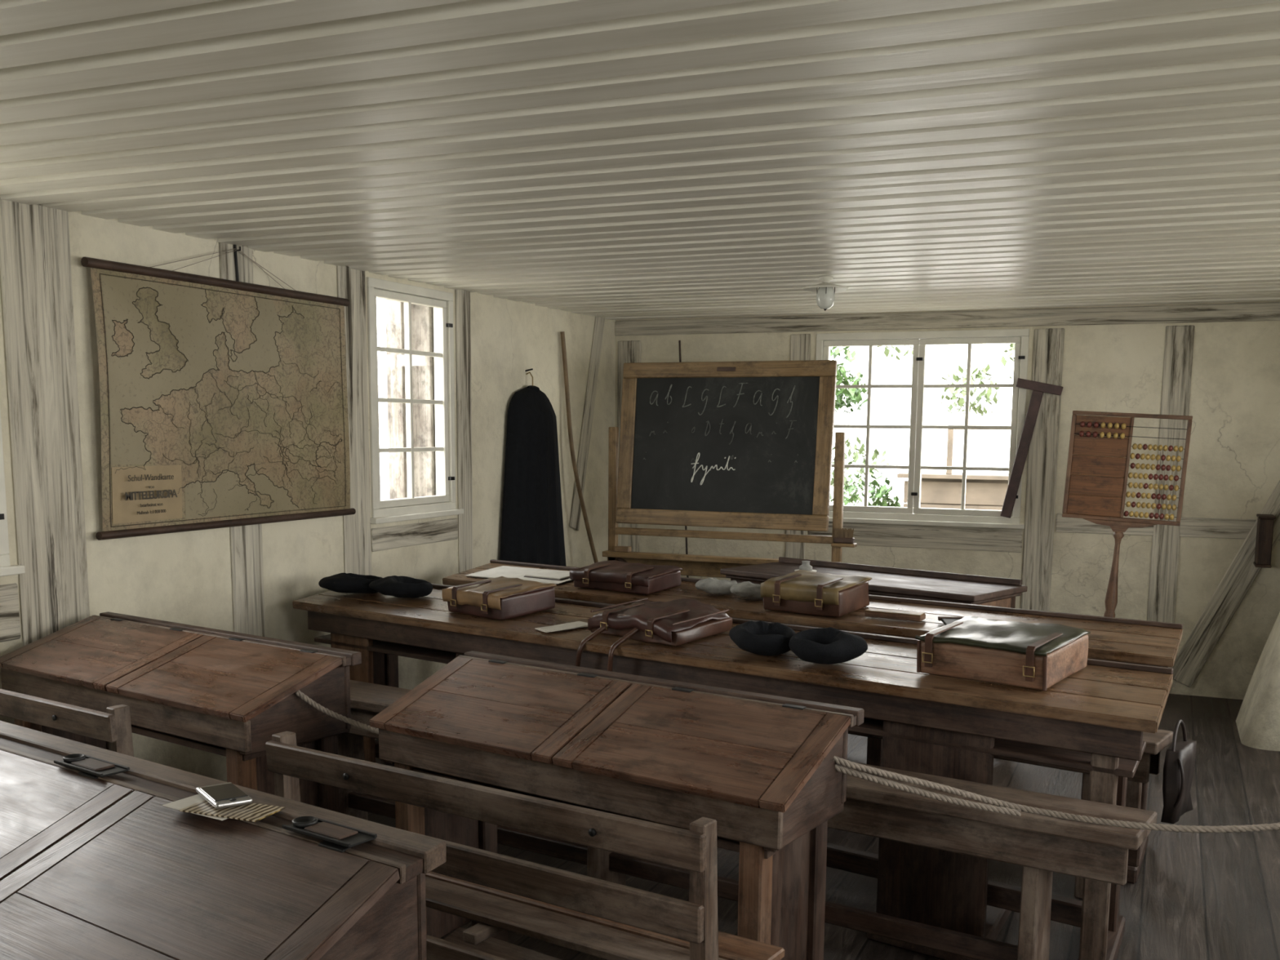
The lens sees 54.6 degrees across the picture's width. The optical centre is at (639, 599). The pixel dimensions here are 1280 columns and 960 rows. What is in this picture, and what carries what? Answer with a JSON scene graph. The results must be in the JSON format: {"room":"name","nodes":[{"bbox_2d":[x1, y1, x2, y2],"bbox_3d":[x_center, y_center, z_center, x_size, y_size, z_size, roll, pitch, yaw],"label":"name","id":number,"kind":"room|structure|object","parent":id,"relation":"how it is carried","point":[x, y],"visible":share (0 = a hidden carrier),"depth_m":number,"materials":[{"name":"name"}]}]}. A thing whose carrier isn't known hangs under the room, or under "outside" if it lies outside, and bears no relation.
{"room":"classroom","nodes":[
{"label":"classroom","id":0,"kind":"room"},
{"bbox_2d":[80,246,355,540],"bbox_3d":[-1.721,-0.910,5.290,0.055,1.174,1.580,4,9,23],"label":"map","id":1,"kind":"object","parent":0,"point":[224,402],"depth_m":5.16},
{"bbox_2d":[233,244,239,281],"bbox_3d":[-1.714,-1.434,5.265,0.012,0.161,0.021,4,9,23],"label":"hook","id":2,"kind":"object","parent":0,"point":[234,246],"depth_m":5.26,"materials":[{"name":"black metal"}]},
{"bbox_2d":[0,210,615,782],"bbox_3d":[-2.170,-0.252,4.695,0.220,2.410,10.120,4,9,23],"label":"wall","id":3,"kind":"structure","parent":0,"point":[184,577],"depth_m":5.74,"materials":[{"name":"paint"}]},
{"bbox_2d":[0,409,9,555],"bbox_3d":[-2.436,-0.664,3.810,0.105,1.135,1.000,4,9,23],"label":"window","id":4,"kind":"structure","parent":3,"relation":"in","point":[4,541],"depth_m":4.29,"materials":[{"name":"paint"}]},
{"bbox_2d":[0,513,4,519],"bbox_3d":[-2.215,-0.287,4.274,0.020,0.020,0.040,4,9,23],"label":"hinge","id":5,"kind":"object","parent":4,"relation":"attached to","point":[2,515],"visible":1,"depth_m":4.28,"materials":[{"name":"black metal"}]},
{"bbox_2d":[0,554,9,566],"bbox_3d":[-2.441,-0.079,3.891,0.105,0.045,1.000,4,9,23],"label":"frame","id":6,"kind":"object","parent":3,"relation":"attached to","point":[4,558],"visible":1,"depth_m":4.31,"materials":[{"name":"paint"}]},
{"bbox_2d":[0,582,20,642],"bbox_3d":[-2.416,0.108,3.868,0.012,0.200,1.130,4,9,23],"label":"trim","id":7,"kind":"structure","parent":3,"relation":"attached to","point":[10,627],"depth_m":4.34,"materials":[{"name":"beige wood"}]},
{"bbox_2d":[0,564,25,576],"bbox_3d":[-2.397,-0.044,3.877,0.080,0.029,1.060,4,9,23],"label":"sill","id":8,"kind":"structure","parent":3,"relation":"attached to","point":[11,570],"depth_m":4.30,"materials":[{"name":"paint"}]},
{"bbox_2d":[0,197,89,645],"bbox_3d":[-2.130,-0.209,4.497,0.012,2.380,0.300,4,9,23],"label":"wooden post","id":9,"kind":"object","parent":3,"relation":"attached to","point":[36,277],"depth_m":4.42,"materials":[{"name":"grey wood"}]},
{"bbox_2d":[219,242,265,636],"bbox_3d":[-1.727,-0.337,5.436,0.010,2.380,0.200,4,9,23],"label":"trim","id":10,"kind":"structure","parent":3,"relation":"attached to","point":[246,551],"depth_m":5.43,"materials":[{"name":"grey wood"}]},
{"bbox_2d":[337,265,375,739],"bbox_3d":[-1.409,-0.437,6.174,0.012,2.380,0.220,4,9,23],"label":"trim","id":11,"kind":"structure","parent":3,"relation":"attached to","point":[351,282],"depth_m":6.12,"materials":[{"name":"beige wood"}]},
{"bbox_2d":[385,299,407,499],"bbox_3d":[-1.354,-1.062,6.963,0.105,1.400,0.075,4,9,23],"label":"post","id":12,"kind":"object","parent":3,"relation":"attached to","point":[394,310],"visible":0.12,"depth_m":6.92,"materials":[{"name":"wood"}]},
{"bbox_2d":[366,276,455,517],"bbox_3d":[-1.335,-1.064,6.633,0.315,1.195,0.790,4,9,23],"label":"window","id":13,"kind":"structure","parent":3,"relation":"in","point":[371,283],"depth_m":6.84,"materials":[{"name":"paint"}]},
{"bbox_2d":[445,323,453,327],"bbox_3d":[-1.051,-1.515,6.843,0.020,0.020,0.040,4,9,23],"label":"hinge","id":14,"kind":"object","parent":13,"relation":"attached to","point":[447,325],"visible":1,"depth_m":6.83,"materials":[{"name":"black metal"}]},
{"bbox_2d":[448,476,454,479],"bbox_3d":[-1.058,-0.682,6.959,0.020,0.020,0.040,4,9,23],"label":"hinge","id":15,"kind":"object","parent":13,"relation":"attached to","point":[449,477],"visible":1,"depth_m":6.94,"materials":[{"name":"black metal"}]},
{"bbox_2d":[371,518,457,551],"bbox_3d":[-1.202,-0.355,6.683,0.008,0.120,0.830,4,9,23],"label":"trim","id":16,"kind":"structure","parent":3,"relation":"attached to","point":[391,537],"depth_m":6.64,"materials":[{"name":"beige wood"}]},
{"bbox_2d":[369,508,463,524],"bbox_3d":[-1.200,-0.452,6.658,0.080,0.029,0.850,4,9,23],"label":"sill","id":17,"kind":"structure","parent":3,"relation":"attached to","point":[457,511],"depth_m":6.58,"materials":[{"name":"paint"}]},
{"bbox_2d":[455,288,473,573],"bbox_3d":[-1.003,-0.566,7.118,0.012,2.380,0.150,4,9,23],"label":"trim","id":18,"kind":"structure","parent":3,"relation":"attached to","point":[462,297],"depth_m":7.05,"materials":[{"name":"grey wood"}]},
{"bbox_2d":[499,368,566,566],"bbox_3d":[-0.622,-0.560,7.770,0.210,1.754,0.917,4,9,24],"label":"cloak","id":19,"kind":"object","parent":3,"relation":"attached to","point":[532,531],"visible":0.7,"depth_m":7.58,"materials":[{"name":"fabric"}]},
{"bbox_2d":[568,316,604,530],"bbox_3d":[-0.361,-1.233,8.534,0.014,1.496,0.551,4,9,23],"label":"trim","id":20,"kind":"structure","parent":3,"relation":"attached to","point":[575,520],"depth_m":8.52,"materials":[{"name":"grey wood"}]},
{"bbox_2d":[0,0,1279,319],"bbox_3d":[0.234,-1.296,3.409,5.470,0.131,10.320,4,9,23],"label":"ceiling","id":21,"kind":"structure","parent":0,"point":[608,159],"depth_m":3.30,"materials":[{"name":"paint"}]},
{"bbox_2d":[802,275,848,311],"bbox_3d":[0.927,-1.530,6.195,0.228,0.166,0.228,4,9,23],"label":"ceiling lamp","id":22,"kind":"object","parent":21,"relation":"attached to","point":[825,291],"depth_m":6.16,"materials":[{"name":"white glass"}]},
{"bbox_2d":[367,693,1279,959],"bbox_3d":[0.204,1.178,3.731,5.470,0.120,10.270,4,9,23],"label":"floor","id":23,"kind":"structure","parent":0,"point":[1194,895],"depth_m":4.57,"materials":[{"name":"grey wood"}]},
{"bbox_2d":[0,688,133,756],"bbox_3d":[-1.801,0.658,3.778,1.180,0.865,0.350,6,10,34],"label":"bench","id":24,"kind":"object","parent":23,"relation":"on","point":[113,726],"visible":0.27,"depth_m":3.39,"materials":[{"name":"brown wood"}]},
{"bbox_2d":[0,612,361,812],"bbox_3d":[-1.548,0.587,4.087,1.405,0.924,0.500,6,10,35],"label":"school desk","id":25,"kind":"object","parent":23,"relation":"on","point":[225,693],"visible":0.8,"depth_m":3.83,"materials":[{"name":"brown wood"}]},
{"bbox_2d":[294,689,378,733],"bbox_3d":[-0.844,0.328,3.634,0.351,0.118,0.077,3,8,19],"label":"rope","id":26,"kind":"object","parent":25,"relation":"attached to","point":[299,693],"visible":0.69,"depth_m":3.67,"materials":[{"name":"grey fabric"}]},
{"bbox_2d":[0,720,446,959],"bbox_3d":[-1.084,0.850,2.228,1.609,0.924,0.780,6,10,35],"label":"school desk","id":27,"kind":"object","parent":23,"relation":"on","point":[92,867],"visible":0.88,"depth_m":2.06,"materials":[{"name":"brown wood"}]},
{"bbox_2d":[53,753,129,777],"bbox_3d":[-1.117,0.334,2.525,0.170,0.014,0.064,6,10,35],"label":"tray","id":28,"kind":"object","parent":27,"relation":"on","point":[96,766],"visible":1,"depth_m":2.51,"materials":[{"name":"black metal"}]},
{"bbox_2d":[162,794,284,822],"bbox_3d":[-0.755,0.378,2.253,0.221,0.005,0.113,5,9,31],"label":"leaflet","id":29,"kind":"object","parent":27,"relation":"on","point":[197,804],"visible":0.74,"depth_m":2.23,"materials":[{"name":"paper"}]},
{"bbox_2d":[195,782,252,808],"bbox_3d":[-0.770,0.360,2.295,0.068,0.012,0.130,-5,10,-35],"label":"metal box","id":30,"kind":"object","parent":29,"relation":"on","point":[224,795],"visible":1,"depth_m":2.27,"materials":[{"name":"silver metal"}]},
{"bbox_2d":[281,815,377,848],"bbox_3d":[-0.533,0.394,2.126,0.170,0.014,0.064,6,10,35],"label":"tray","id":31,"kind":"object","parent":27,"relation":"on","point":[337,833],"visible":1,"depth_m":2.12,"materials":[{"name":"black metal"}]},
{"bbox_2d":[265,730,784,959],"bbox_3d":[-0.326,0.796,2.872,1.295,0.865,0.350,6,9,33],"label":"bench","id":32,"kind":"object","parent":23,"relation":"on","point":[597,917],"visible":0.65,"depth_m":2.65,"materials":[{"name":"brown wood"}]},
{"bbox_2d":[560,331,598,563],"bbox_3d":[-0.313,-0.661,8.389,0.568,2.237,0.040,-6,11,-41],"label":"cane","id":33,"kind":"object","parent":23,"relation":"on","point":[562,333],"visible":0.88,"depth_m":8.20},
{"bbox_2d":[368,650,864,959],"bbox_3d":[-0.111,0.701,3.352,1.371,0.924,0.510,6,10,35],"label":"school desk","id":34,"kind":"object","parent":23,"relation":"on","point":[669,753],"visible":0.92,"depth_m":3.14,"materials":[{"name":"brown wood"}]},
{"bbox_2d":[835,764,1021,816],"bbox_3d":[0.705,0.471,3.127,0.529,0.160,0.042,0,8,-6],"label":"rope","id":35,"kind":"object","parent":34,"relation":"attached to","point":[844,770],"visible":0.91,"depth_m":3.14,"materials":[{"name":"beige fabric"}]},
{"bbox_2d":[833,755,1279,833],"bbox_3d":[1.547,0.443,2.989,2.217,0.255,0.173,2,8,8],"label":"rope","id":36,"kind":"object","parent":34,"relation":"attached to","point":[1237,828],"visible":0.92,"depth_m":3.08,"materials":[{"name":"beige fabric"}]},
{"bbox_2d":[678,340,688,577],"bbox_3d":[0.317,-0.697,8.710,0.014,2.221,0.194,-5,9,-33],"label":"stick","id":37,"kind":"object","parent":23,"relation":"on","point":[679,341],"visible":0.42,"depth_m":8.72,"materials":[{"name":"brown wood"}]},
{"bbox_2d":[602,360,857,577],"bbox_3d":[0.577,-0.457,7.726,1.620,2.021,0.750,4,9,23],"label":"easel","id":38,"kind":"object","parent":23,"relation":"on","point":[747,444],"visible":0.98,"depth_m":7.59,"materials":[{"name":"wood"}]},
{"bbox_2d":[292,583,1173,959],"bbox_3d":[0.052,0.523,4.751,3.771,0.894,0.565,6,10,36],"label":"table","id":39,"kind":"object","parent":23,"relation":"on","point":[1095,719],"visible":0.62,"depth_m":3.92,"materials":[{"name":"brown wood"}]},
{"bbox_2d":[318,573,382,593],"bbox_3d":[-1.303,-0.077,5.624,0.296,0.091,0.232,0,8,0],"label":"beret","id":40,"kind":"object","parent":39,"relation":"on","point":[351,583],"visible":0.88,"depth_m":5.53,"materials":[{"name":"black fabric"}]},
{"bbox_2d":[368,575,432,598],"bbox_3d":[-1.053,-0.061,5.492,0.296,0.092,0.232,7,10,38],"label":"beret","id":41,"kind":"object","parent":39,"relation":"on","point":[393,585],"visible":1,"depth_m":5.41,"materials":[{"name":"black fabric"}]},
{"bbox_2d":[441,576,556,620],"bbox_3d":[-0.578,-0.011,5.136,0.365,0.128,0.346,8,11,43],"label":"bag","id":42,"kind":"object","parent":39,"relation":"on","point":[501,597],"visible":1,"depth_m":5.04,"materials":[{"name":"leather"}]},
{"bbox_2d":[534,621,587,632],"bbox_3d":[-0.289,0.103,4.765,0.205,0.017,0.116,-4,9,-30],"label":"paper sheet","id":43,"kind":"object","parent":39,"relation":"on","point":[575,624],"visible":0.82,"depth_m":4.75,"materials":[{"name":"beige paper"}]},
{"bbox_2d":[575,597,732,671],"bbox_3d":[0.034,0.149,4.597,0.465,0.276,0.439,-7,11,-44],"label":"bag","id":44,"kind":"object","parent":39,"relation":"on","point":[677,622],"visible":0.97,"depth_m":4.53,"materials":[{"name":"brown leather"}]},
{"bbox_2d":[314,634,1146,777],"bbox_3d":[0.048,0.313,4.713,3.624,0.020,0.385,6,10,36],"label":"shelf","id":45,"kind":"object","parent":39,"relation":"attached to","point":[895,735],"depth_m":3.82,"materials":[{"name":"brown wood"}]},
{"bbox_2d":[728,620,795,655],"bbox_3d":[0.425,0.127,4.256,0.232,0.107,0.266,1,8,1],"label":"slipper","id":46,"kind":"object","parent":39,"relation":"on","point":[762,637],"visible":0.91,"depth_m":4.17,"materials":[{"name":"black fabric"}]},
{"bbox_2d":[788,626,867,664],"bbox_3d":[0.620,0.147,4.118,0.231,0.107,0.266,7,10,40],"label":"slipper","id":47,"kind":"object","parent":39,"relation":"on","point":[825,646],"visible":1,"depth_m":4.04,"materials":[{"name":"black fabric"}]},
{"bbox_2d":[915,616,1090,690],"bbox_3d":[1.146,0.159,3.912,0.424,0.153,0.385,7,10,40],"label":"bag","id":48,"kind":"object","parent":39,"relation":"on","point":[1037,655],"visible":1,"depth_m":3.81,"materials":[{"name":"brown leather"}]},
{"bbox_2d":[1160,719,1196,823],"bbox_3d":[1.806,0.563,4.144,0.071,0.328,0.240,6,10,34],"label":"bag","id":49,"kind":"object","parent":39,"relation":"hanging from","point":[1180,756],"visible":1,"depth_m":4.08,"materials":[{"name":"black leather"}]},
{"bbox_2d":[337,680,1156,959],"bbox_3d":[-0.029,0.751,4.175,3.250,0.600,0.250,6,9,33],"label":"bench","id":50,"kind":"object","parent":23,"relation":"on","point":[1043,845],"visible":0.4,"depth_m":3.51,"materials":[{"name":"brown wood"}]},
{"bbox_2d":[442,559,1182,884],"bbox_3d":[0.524,0.404,5.629,3.653,0.894,0.490,6,10,36],"label":"table","id":51,"kind":"object","parent":23,"relation":"on","point":[1153,643],"visible":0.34,"depth_m":5.07,"materials":[{"name":"brown wood"}]},
{"bbox_2d":[464,565,572,584],"bbox_3d":[-0.574,-0.130,6.349,0.616,0.031,0.310,6,10,35],"label":"newspaper","id":52,"kind":"object","parent":51,"relation":"on","point":[507,571],"visible":0.55,"depth_m":6.39,"materials":[{"name":"paper"}]},
{"bbox_2d":[524,568,569,580],"bbox_3d":[-0.439,-0.128,6.271,0.240,0.024,0.180,6,10,36],"label":"book","id":53,"kind":"object","parent":52,"relation":"on","point":[546,574],"visible":0.76,"depth_m":6.25,"materials":[{"name":"white paper"}]},
{"bbox_2d":[569,560,683,595],"bbox_3d":[-0.063,-0.112,5.954,0.465,0.112,0.326,6,10,36],"label":"bag","id":54,"kind":"object","parent":51,"relation":"on","point":[613,575],"visible":1,"depth_m":5.86,"materials":[{"name":"leather"}]},
{"bbox_2d":[695,577,737,594],"bbox_3d":[0.351,-0.066,5.678,0.197,0.073,0.137,2,8,12],"label":"slipper","id":55,"kind":"object","parent":51,"relation":"on","point":[710,585],"visible":0.94,"depth_m":5.62,"materials":[{"name":"grey fabric"}]},
{"bbox_2d":[729,581,763,598],"bbox_3d":[0.501,-0.046,5.546,0.197,0.074,0.137,1,8,4],"label":"slipper","id":56,"kind":"object","parent":51,"relation":"on","point":[743,589],"visible":0.8,"depth_m":5.50,"materials":[{"name":"grey fabric"}]},
{"bbox_2d":[760,569,871,617],"bbox_3d":[0.756,-0.030,5.304,0.375,0.149,0.336,6,10,37],"label":"bag","id":57,"kind":"object","parent":51,"relation":"on","point":[800,591],"visible":1,"depth_m":5.21,"materials":[{"name":"brown leather"}]},
{"bbox_2d":[864,608,925,622],"bbox_3d":[1.041,0.060,5.067,0.242,0.031,0.061,6,9,33],"label":"pencil box","id":58,"kind":"object","parent":51,"relation":"on","point":[869,612],"visible":1,"depth_m":5.04,"materials":[{"name":"brown wood"}]},
{"bbox_2d":[937,616,963,625],"bbox_3d":[1.270,0.097,4.864,0.160,0.030,0.230,1,8,3],"label":"tablet","id":59,"kind":"object","parent":51,"relation":"on","point":[946,620],"visible":0.26,"depth_m":4.95,"materials":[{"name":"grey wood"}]},
{"bbox_2d":[720,556,1027,608],"bbox_3d":[1.172,0.290,6.493,1.520,0.890,0.540,8,11,43],"label":"desk","id":60,"kind":"object","parent":23,"relation":"on","point":[885,580],"visible":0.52,"depth_m":6.24,"materials":[{"name":"brown wood"}]},
{"bbox_2d":[794,560,817,572],"bbox_3d":[0.884,-0.178,6.616,0.120,0.058,0.120,4,9,23],"label":"inkwell","id":61,"kind":"object","parent":60,"relation":"on","point":[806,566],"visible":0.79,"depth_m":6.59,"materials":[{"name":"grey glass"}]},
{"bbox_2d":[799,560,812,570],"bbox_3d":[0.884,-0.182,6.616,0.070,0.050,0.070,4,9,23],"label":"pot","id":62,"kind":"object","parent":61,"relation":"on","point":[806,566],"depth_m":6.59,"materials":[{"name":"white ceramic"}]},
{"bbox_2d":[848,728,1173,898],"bbox_3d":[0.479,0.618,5.154,3.200,0.600,0.220,6,10,36],"label":"bench","id":63,"kind":"object","parent":23,"relation":"on","point":[1149,763],"visible":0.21,"depth_m":4.25,"materials":[{"name":"brown wood"}]},
{"bbox_2d":[1062,410,1192,617],"bbox_3d":[2.703,-0.189,6.984,0.646,1.735,0.367,4,9,23],"label":"abacus","id":64,"kind":"object","parent":23,"relation":"on","point":[1087,432],"visible":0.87,"depth_m":6.93,"materials":[{"name":"brown wood"}]},
{"bbox_2d":[1235,612,1279,751],"bbox_3d":[3.692,0.052,6.499,0.915,1.400,0.770,4,9,23],"label":"cloth","id":65,"kind":"object","parent":23,"relation":"on","point":[1258,718],"visible":1,"depth_m":6.44,"materials":[{"name":"fabric"}]},
{"bbox_2d":[615,300,1279,699],"bbox_3d":[2.198,-0.703,8.169,5.070,2.410,0.250,4,9,23],"label":"wall","id":66,"kind":"structure","parent":0,"point":[1233,471],"depth_m":7.62,"materials":[{"name":"paint"}]},
{"bbox_2d":[617,340,640,551],"bbox_3d":[-0.085,-0.745,9.001,0.180,2.230,0.012,4,9,23],"label":"trim","id":67,"kind":"structure","parent":66,"relation":"attached to","point":[628,351],"depth_m":8.91,"materials":[{"name":"grey wood"}]},
{"bbox_2d":[785,333,810,559],"bbox_3d":[1.074,-0.678,8.511,0.140,2.250,0.014,4,9,23],"label":"trim","id":68,"kind":"structure","parent":66,"relation":"attached to","point":[800,344],"depth_m":8.38,"materials":[{"name":"grey wood"}]},
{"bbox_2d":[808,522,1022,552],"bbox_3d":[1.805,-0.422,8.234,1.410,0.150,0.009,4,9,23],"label":"trim","id":69,"kind":"structure","parent":66,"relation":"attached to","point":[977,539],"depth_m":8.17,"materials":[{"name":"beige wood"}]},
{"bbox_2d":[815,328,1029,517],"bbox_3d":[1.826,-1.162,8.168,1.370,1.185,0.110,4,9,23],"label":"window","id":70,"kind":"structure","parent":66,"relation":"in","point":[1024,334],"depth_m":8.09,"materials":[{"name":"paint"}]},
{"bbox_2d":[1017,355,1025,359],"bbox_3d":[2.407,-1.528,7.818,0.040,0.020,0.020,4,9,23],"label":"hinge","id":71,"kind":"object","parent":70,"relation":"attached to","point":[1020,357],"visible":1,"depth_m":7.81,"materials":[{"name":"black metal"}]},
{"bbox_2d":[828,511,1020,524],"bbox_3d":[1.822,-0.553,8.255,1.370,0.045,0.105,4,9,23],"label":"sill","id":72,"kind":"structure","parent":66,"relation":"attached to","point":[920,517],"depth_m":8.16,"materials":[{"name":"paint"}]},
{"bbox_2d":[828,517,1024,528],"bbox_3d":[1.803,-0.515,8.216,1.430,0.029,0.080,4,9,23],"label":"sill","id":73,"kind":"structure","parent":66,"relation":"attached to","point":[830,519],"depth_m":8.13,"materials":[{"name":"paint"}]},
{"bbox_2d":[614,302,1279,336],"bbox_3d":[2.154,-1.788,7.893,5.070,0.105,0.018,4,9,23],"label":"ceiling beam","id":74,"kind":"structure","parent":66,"relation":"attached to","point":[1269,311],"depth_m":7.92,"materials":[{"name":"grey wood"}]},
{"bbox_2d":[1000,377,1062,518],"bbox_3d":[2.475,-0.955,7.840,0.341,0.884,0.024,4,9,23],"label":"t-square","id":75,"kind":"object","parent":66,"relation":"attached to","point":[1038,388],"visible":1,"depth_m":7.84,"materials":[{"name":"brown wood"}]},
{"bbox_2d":[1020,328,1064,611],"bbox_3d":[2.546,-0.580,7.891,0.180,2.250,0.014,4,9,23],"label":"wooden post","id":76,"kind":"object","parent":66,"relation":"attached to","point":[1048,343],"depth_m":7.86,"materials":[{"name":"beige wood"}]},
{"bbox_2d":[1055,513,1279,540],"bbox_3d":[3.558,-0.429,7.479,2.000,0.120,0.009,4,9,23],"label":"trim","id":77,"kind":"structure","parent":66,"relation":"attached to","point":[1198,527],"depth_m":7.56,"materials":[{"name":"beige wood"}]},
{"bbox_2d":[1146,324,1195,693],"bbox_3d":[3.236,-0.535,7.602,0.160,2.250,0.010,4,9,23],"label":"trim","id":78,"kind":"structure","parent":66,"relation":"attached to","point":[1179,340],"depth_m":7.56,"materials":[{"name":"beige wood"}]},
{"bbox_2d":[1170,480,1279,687],"bbox_3d":[3.694,-0.306,7.434,0.896,1.750,0.016,4,9,23],"label":"trim","id":79,"kind":"structure","parent":66,"relation":"attached to","point":[1242,573],"depth_m":7.54,"materials":[{"name":"beige wood"}]},
{"bbox_2d":[1253,514,1275,568],"bbox_3d":[3.683,-0.350,7.317,0.089,0.300,0.215,4,9,23],"label":"wall box","id":80,"kind":"object","parent":66,"relation":"attached to","point":[1264,531],"visible":1,"depth_m":7.23,"materials":[{"name":"brown wood"}]},
{"label":"outside","id":81,"kind":"structure","parent":0,"visible":0},
{"bbox_3d":[-0.031,0.974,7.825,26.000,0.150,30.000,4,9,23],"label":"ground","id":82,"kind":"structure","parent":81,"visible":0},
{"bbox_2d":[829,343,1014,506],"bbox_3d":[2.829,-1.515,12.525,2.761,3.635,1.202,0,8,0],"label":"tree","id":83,"kind":"object","parent":82,"relation":"on","point":[854,395],"visible":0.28,"depth_m":12.36,"materials":[{"name":"green plant"}]},
{"bbox_2d":[897,425,1010,510],"bbox_3d":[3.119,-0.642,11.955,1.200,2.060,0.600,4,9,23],"label":"building","id":84,"kind":"structure","parent":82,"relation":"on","point":[988,491],"depth_m":11.71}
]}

